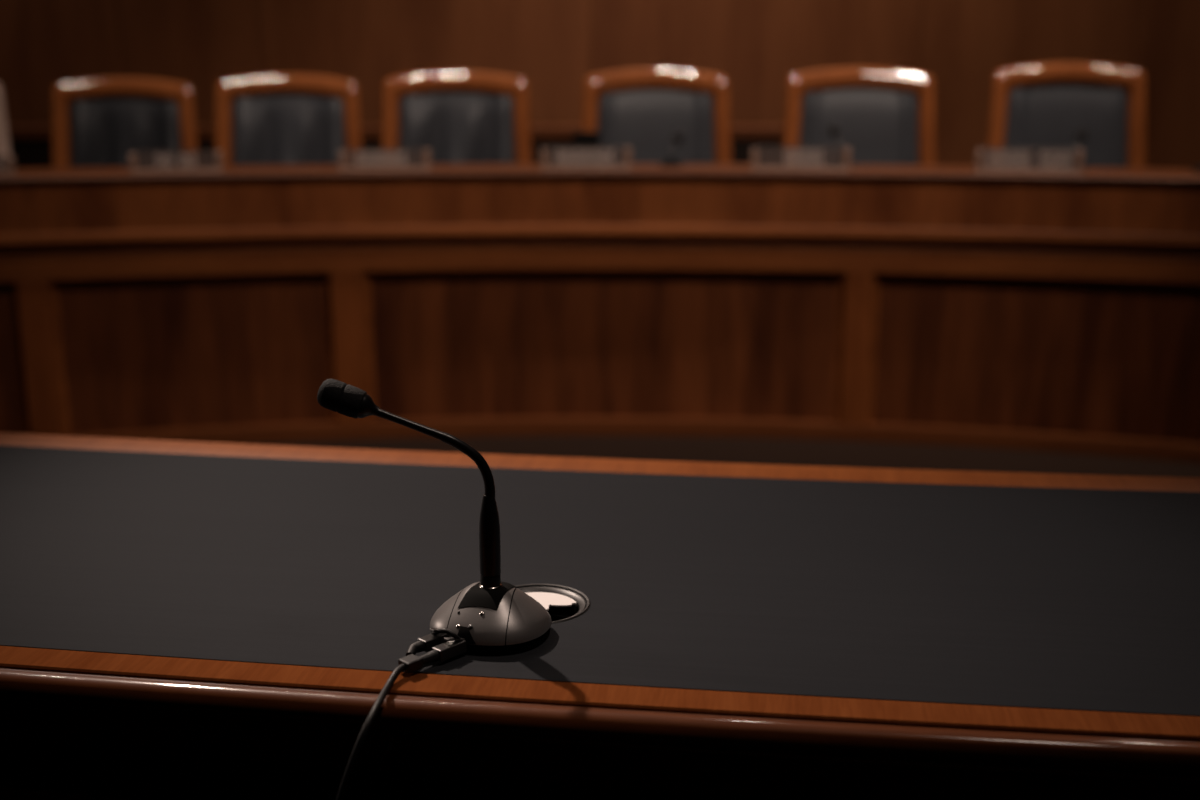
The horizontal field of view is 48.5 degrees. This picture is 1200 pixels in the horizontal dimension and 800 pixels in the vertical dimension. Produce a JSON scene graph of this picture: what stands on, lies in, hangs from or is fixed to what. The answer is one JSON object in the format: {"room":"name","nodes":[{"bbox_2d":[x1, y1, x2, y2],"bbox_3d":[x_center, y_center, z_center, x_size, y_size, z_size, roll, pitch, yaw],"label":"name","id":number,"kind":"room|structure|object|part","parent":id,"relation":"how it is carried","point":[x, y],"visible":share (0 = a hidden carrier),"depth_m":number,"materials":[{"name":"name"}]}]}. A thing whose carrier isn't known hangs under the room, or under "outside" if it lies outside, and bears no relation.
{"room":"courtroom","nodes":[
{"label":"courtroom","id":0,"kind":"room"},
{"bbox_2d":[0,0,1199,168],"bbox_3d":[0.000,-3.042,7.609,12.400,5.200,0.200,0,13,0],"label":"wall","id":1,"kind":"structure","parent":0,"point":[553,45],"depth_m":7.73,"materials":[{"name":"brown wood"}]},
{"bbox_2d":[0,436,1199,799],"bbox_3d":[0.000,0.920,2.267,12.400,0.100,12.400,0,13,0],"label":"floor","id":2,"kind":"structure","parent":0,"point":[775,451],"depth_m":5.11,"materials":[{"name":"carpet"}]},
{"bbox_2d":[0,432,1199,799],"bbox_3d":[0.058,0.568,1.896,3.507,0.756,1.001,2,13,7],"label":"table","id":3,"kind":"object","parent":2,"relation":"on","point":[180,620],"visible":0.98,"depth_m":1.58,"materials":[{"name":"leather"}]},
{"bbox_3d":[0.112,0.454,2.282,3.103,0.643,0.071,2,13,7],"label":"modesty panel","id":4,"kind":"part","parent":3,"relation":"part of","materials":[{"name":"brown wood"}]},
{"bbox_2d":[336,628,466,799],"bbox_3d":[-0.089,0.619,1.605,0.092,0.786,0.616,12,18,41],"label":"microphone cable","id":5,"kind":"object","parent":3,"relation":"on","point":[443,647],"visible":1,"depth_m":1.42,"materials":[{"name":"plastic"}]},
{"bbox_3d":[-0.078,0.630,1.597,0.061,0.769,0.616,12,18,41],"label":"cord","id":6,"kind":"part","parent":5,"relation":"part of","materials":[{"name":"rubber"}]},
{"bbox_2d":[317,379,551,654],"bbox_3d":[-0.180,0.120,1.503,0.252,0.296,0.123,3,14,15],"label":"gooseneck microphone","id":7,"kind":"object","parent":3,"relation":"on","point":[493,616],"visible":0.97,"depth_m":1.48,"materials":[{"name":"grey paint"}]},
{"bbox_3d":[-0.209,0.027,1.473,0.081,0.038,0.011,1,13,4],"label":"neck arm","id":8,"kind":"part","parent":7,"relation":"part of"},
{"bbox_3d":[-0.127,0.220,1.506,0.052,0.017,0.056,3,14,15],"label":"plate","id":9,"kind":"part","parent":7,"relation":"part of","materials":[{"name":"black plastic"}]},
{"bbox_2d":[516,584,589,623],"bbox_3d":[-0.076,0.260,1.615,0.130,0.031,0.130,0,13,0],"label":"cable grommet","id":10,"kind":"object","parent":3,"relation":"attached to","point":[562,605],"visible":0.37,"depth_m":1.65,"materials":[{"name":"metal"}]},
{"bbox_3d":[-0.083,0.251,1.617,0.085,0.002,0.101,7,15,28],"label":"lid","id":11,"kind":"part","parent":10,"relation":"part of","materials":[{"name":"white plastic"}]},
{"bbox_2d":[548,604,578,620],"bbox_3d":[-0.076,0.266,1.616,0.105,0.018,0.105,0,13,0],"label":"cable hole","id":12,"kind":"object","parent":10,"relation":"on","point":[558,612],"depth_m":1.64,"materials":[{"name":"black"}]},
{"bbox_3d":[-0.003,0.348,1.382,3.507,0.086,0.091,2,13,7],"label":"moulding","id":13,"kind":"part","parent":3,"relation":"part of","materials":[{"name":"brown wood"}]},
{"bbox_2d":[0,164,1199,462],"bbox_3d":[-0.050,-0.344,5.158,6.454,1.055,1.296,0,13,0],"label":"bench","id":14,"kind":"object","parent":2,"relation":"on","point":[911,304],"visible":0.94,"depth_m":5.16,"materials":[{"name":"brown wood"}]},
{"bbox_2d":[0,156,15,176],"bbox_3d":[-2.270,-0.840,4.802,0.302,0.072,0.048,-5,14,-19],"label":"name plate","id":15,"kind":"object","parent":14,"relation":"on","point":[7,163],"visible":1,"depth_m":4.83,"materials":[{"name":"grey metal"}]},
{"bbox_3d":[-2.270,-0.811,4.808,0.300,0.013,0.048,-5,14,-19],"label":"foot rail","id":16,"kind":"part","parent":15,"relation":"part of","materials":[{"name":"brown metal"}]},
{"bbox_3d":[-2.618,-0.111,4.850,0.971,0.608,0.026,-5,14,-22],"label":"panel","id":17,"kind":"part","parent":14,"relation":"part of","materials":[{"name":"brown wood"}]},
{"bbox_3d":[-2.606,-0.105,4.823,0.970,0.608,0.073,-5,14,-22],"label":"panel moulding","id":18,"kind":"part","parent":14,"relation":"part of","materials":[{"name":"brown wood"}]},
{"bbox_2d":[129,150,223,173],"bbox_3d":[-1.587,-0.891,4.997,0.336,0.083,0.048,-3,13,-13],"label":"name plate","id":19,"kind":"object","parent":14,"relation":"on","point":[140,162],"visible":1,"depth_m":4.99,"materials":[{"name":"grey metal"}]},
{"bbox_3d":[-1.587,-0.857,5.005,0.334,0.013,0.048,-3,13,-13],"label":"foot rail","id":20,"kind":"part","parent":19,"relation":"part of","materials":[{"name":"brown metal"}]},
{"bbox_3d":[-1.555,-0.182,5.154,1.041,0.608,0.075,-3,13,-13],"label":"panel moulding","id":21,"kind":"part","parent":14,"relation":"part of","materials":[{"name":"brown wood"}]},
{"bbox_3d":[-1.562,-0.188,5.181,1.042,0.608,0.028,-3,13,-13],"label":"panel","id":22,"kind":"part","parent":14,"relation":"part of","materials":[{"name":"brown wood"}]},
{"bbox_2d":[339,149,430,171],"bbox_3d":[-0.827,-0.923,5.129,0.347,0.085,0.048,-2,13,-7],"label":"name plate","id":23,"kind":"object","parent":14,"relation":"on","point":[350,160],"visible":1,"depth_m":5.12,"materials":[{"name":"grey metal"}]},
{"bbox_3d":[-0.827,-0.888,5.137,0.345,0.013,0.048,-2,13,-7],"label":"foot rail","id":24,"kind":"part","parent":23,"relation":"part of","materials":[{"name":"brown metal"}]},
{"bbox_2d":[541,147,631,170],"bbox_3d":[-0.054,-0.936,5.172,0.352,0.091,0.048,0,13,0],"label":"name plate","id":25,"kind":"object","parent":14,"relation":"on","point":[552,158],"visible":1,"depth_m":5.16,"materials":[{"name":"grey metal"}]},
{"bbox_3d":[-0.054,-0.898,5.181,0.350,0.013,0.048,0,13,0],"label":"foot rail","id":26,"kind":"part","parent":25,"relation":"part of","materials":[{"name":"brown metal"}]},
{"bbox_2d":[573,132,599,146],"bbox_3d":[-0.055,-1.053,5.577,0.110,0.135,0.100,0,13,0],"label":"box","id":27,"kind":"object","parent":14,"relation":"on","point":[580,139],"visible":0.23,"depth_m":5.52,"materials":[{"name":"black"}]},
{"bbox_3d":[-0.050,-0.485,4.904,6.029,0.096,0.787,0,13,0],"label":"rail","id":28,"kind":"part","parent":14,"relation":"part of","materials":[{"name":"brown wood"}]},
{"bbox_3d":[-0.050,-0.587,4.856,6.002,0.039,0.775,0,13,0],"label":"fascia moulding","id":29,"kind":"part","parent":14,"relation":"part of","materials":[{"name":"brown wood"}]},
{"bbox_3d":[0.015,-0.215,5.295,1.896,0.608,0.132,0,13,0],"label":"panel moulding","id":30,"kind":"part","parent":14,"relation":"part of","materials":[{"name":"brown wood"}]},
{"bbox_3d":[0.016,-0.222,5.328,1.898,0.608,0.076,0,13,1],"label":"panel","id":31,"kind":"part","parent":14,"relation":"part of","materials":[{"name":"brown wood"}]},
{"bbox_3d":[-0.050,0.185,5.063,6.029,0.067,0.780,0,13,0],"label":"baseboard","id":32,"kind":"part","parent":14,"relation":"part of","materials":[{"name":"brown wood"}]},
{"bbox_2d":[660,131,683,166],"bbox_3d":[0.300,-1.036,5.497,0.091,0.139,0.186,2,13,10],"label":"microphone","id":33,"kind":"object","parent":14,"relation":"on","point":[678,136],"visible":1,"depth_m":5.46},
{"bbox_2d":[751,146,850,171],"bbox_3d":[0.770,-0.926,5.123,0.377,0.093,0.048,2,13,7],"label":"name plate","id":34,"kind":"object","parent":14,"relation":"on","point":[782,159],"visible":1,"depth_m":5.12,"materials":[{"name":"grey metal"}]},
{"bbox_3d":[0.770,-0.887,5.132,0.375,0.013,0.048,2,13,7],"label":"foot rail","id":35,"kind":"part","parent":34,"relation":"part of","materials":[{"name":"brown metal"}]},
{"bbox_2d":[828,124,851,167],"bbox_3d":[0.977,-1.036,5.426,0.100,0.170,0.184,2,13,8],"label":"microphone","id":36,"kind":"object","parent":14,"relation":"on","point":[833,129],"visible":0.54,"depth_m":5.45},
{"bbox_2d":[974,147,1083,174],"bbox_3d":[1.597,-0.891,4.969,0.384,0.095,0.048,3,13,14],"label":"name plate","id":37,"kind":"object","parent":14,"relation":"on","point":[1054,161],"visible":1,"depth_m":4.96,"materials":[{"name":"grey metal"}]},
{"bbox_3d":[1.597,-0.851,4.979,0.382,0.013,0.048,3,13,14],"label":"foot rail","id":38,"kind":"part","parent":37,"relation":"part of","materials":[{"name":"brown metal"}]},
{"bbox_3d":[1.876,-0.152,5.026,1.699,0.608,0.109,4,14,17],"label":"panel moulding","id":39,"kind":"part","parent":14,"relation":"part of","materials":[{"name":"brown wood"}]},
{"bbox_3d":[1.884,-0.159,5.054,1.701,0.608,0.062,4,14,17],"label":"panel","id":40,"kind":"part","parent":14,"relation":"part of","materials":[{"name":"brown wood"}]},
{"bbox_2d":[1074,128,1088,170],"bbox_3d":[1.882,-0.985,5.232,0.092,0.159,0.186,12,17,41],"label":"microphone","id":41,"kind":"object","parent":14,"relation":"on","point":[1082,133],"visible":0.55,"depth_m":5.25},
{"bbox_2d":[1192,166,1199,172],"bbox_3d":[2.567,-0.900,5.033,0.600,0.084,0.212,5,14,21],"label":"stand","id":42,"kind":"object","parent":14,"relation":"on","point":[1194,168],"visible":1,"depth_m":5.06,"materials":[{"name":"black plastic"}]},
{"bbox_3d":[0.000,-0.194,6.399,12.000,0.200,3.446,0,13,0],"label":"platform","id":43,"kind":"object","parent":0,"visible":0},
{"bbox_2d":[0,85,10,155],"bbox_3d":[-2.952,-0.790,5.851,0.714,1.242,0.643,-3,13,-14],"label":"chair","id":44,"kind":"object","parent":43,"relation":"on","point":[4,137],"visible":0.09,"depth_m":6.05,"materials":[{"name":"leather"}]},
{"bbox_2d":[52,77,197,167],"bbox_3d":[-2.174,-0.813,5.983,0.714,1.242,0.643,-1,13,-3],"label":"chair","id":45,"kind":"object","parent":43,"relation":"on","point":[97,122],"visible":0.34,"depth_m":6.12,"materials":[{"name":"black leather"}]},
{"bbox_2d":[69,97,181,167],"bbox_3d":[-2.185,-1.065,6.156,0.545,0.655,0.156,-1,13,-3],"label":"cushion","id":46,"kind":"object","parent":45,"relation":"on","point":[103,131],"depth_m":6.13,"materials":[{"name":"leather"}]},
{"bbox_2d":[215,74,361,165],"bbox_3d":[-1.390,-0.793,5.833,0.714,1.242,0.643,0,13,-2],"label":"chair","id":47,"kind":"object","parent":43,"relation":"on","point":[264,119],"visible":0.38,"depth_m":5.97,"materials":[{"name":"black leather"}]},
{"bbox_2d":[232,94,345,165],"bbox_3d":[-1.398,-1.045,6.007,0.545,0.655,0.156,0,13,-2],"label":"cushion","id":48,"kind":"object","parent":47,"relation":"on","point":[268,129],"depth_m":5.98,"materials":[{"name":"leather"}]},
{"bbox_2d":[7,125,783,168],"bbox_3d":[-2.150,-1.038,7.456,7.180,0.965,0.526,0,13,0],"label":"credenza","id":49,"kind":"object","parent":43,"relation":"on","point":[30,145],"visible":0.06,"depth_m":7.14,"materials":[{"name":"brown wood"}]},
{"bbox_3d":[-2.933,-0.989,7.234,0.765,0.810,0.020,0,13,0],"label":"door","id":50,"kind":"part","parent":49,"relation":"part of","materials":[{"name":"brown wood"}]},
{"bbox_3d":[-2.147,-0.989,7.234,0.765,0.810,0.020,0,13,0],"label":"door","id":51,"kind":"part","parent":49,"relation":"part of","materials":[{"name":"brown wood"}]},
{"bbox_3d":[-1.363,-0.989,7.234,0.765,0.810,0.020,0,13,0],"label":"door","id":52,"kind":"part","parent":49,"relation":"part of","materials":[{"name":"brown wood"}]},
{"bbox_3d":[-0.578,-0.989,7.234,0.765,0.810,0.020,0,13,0],"label":"door","id":53,"kind":"part","parent":49,"relation":"part of","materials":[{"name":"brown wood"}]},
{"bbox_3d":[0.207,-0.989,7.234,0.765,0.810,0.020,0,13,0],"label":"door","id":54,"kind":"part","parent":49,"relation":"part of","materials":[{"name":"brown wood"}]},
{"bbox_3d":[0.993,-0.989,7.234,0.765,0.810,0.020,0,13,0],"label":"door","id":55,"kind":"part","parent":49,"relation":"part of","materials":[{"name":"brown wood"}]},
{"bbox_2d":[382,71,532,163],"bbox_3d":[-0.624,-0.770,5.685,0.714,1.242,0.643,0,13,-1],"label":"chair","id":56,"kind":"object","parent":43,"relation":"on","point":[463,117],"visible":0.38,"depth_m":5.83,"materials":[{"name":"black leather"}]},
{"bbox_2d":[399,92,514,163],"bbox_3d":[-0.628,-1.022,5.858,0.545,0.655,0.156,0,13,-1],"label":"cushion","id":57,"kind":"object","parent":56,"relation":"on","point":[456,127],"depth_m":5.83,"materials":[{"name":"leather"}]},
{"bbox_2d":[581,68,731,163],"bbox_3d":[0.243,-0.770,5.644,0.714,1.242,0.643,0,13,0],"label":"chair","id":58,"kind":"object","parent":43,"relation":"on","point":[641,110],"visible":0.39,"depth_m":5.79,"materials":[{"name":"black leather"}]},
{"bbox_2d":[598,89,714,163],"bbox_3d":[0.243,-1.026,5.833,0.545,0.655,0.123,0,13,0],"label":"cushion","id":59,"kind":"object","parent":58,"relation":"on","point":[645,121],"depth_m":5.79,"materials":[{"name":"leather"}]},
{"bbox_2d":[782,67,935,165],"bbox_3d":[1.110,-0.765,5.604,0.714,1.242,0.643,0,13,2],"label":"chair","id":60,"kind":"object","parent":43,"relation":"on","point":[885,116],"visible":0.38,"depth_m":5.75,"materials":[{"name":"black leather"}]},
{"bbox_2d":[800,88,917,164],"bbox_3d":[1.119,-1.021,5.793,0.545,0.655,0.123,0,13,2],"label":"cushion","id":61,"kind":"object","parent":60,"relation":"on","point":[879,126],"depth_m":5.75,"materials":[{"name":"leather"}]},
{"bbox_2d":[987,62,1145,167],"bbox_3d":[1.961,-0.755,5.483,0.714,1.242,0.643,1,13,3],"label":"chair","id":62,"kind":"object","parent":43,"relation":"on","point":[1042,105],"visible":0.34,"depth_m":5.62,"materials":[{"name":"black leather"}]},
{"bbox_2d":[1005,84,1127,167],"bbox_3d":[1.973,-1.010,5.673,0.545,0.655,0.123,1,13,3],"label":"cushion","id":63,"kind":"object","parent":62,"relation":"on","point":[1036,115],"depth_m":5.63,"materials":[{"name":"leather"}]}
]}

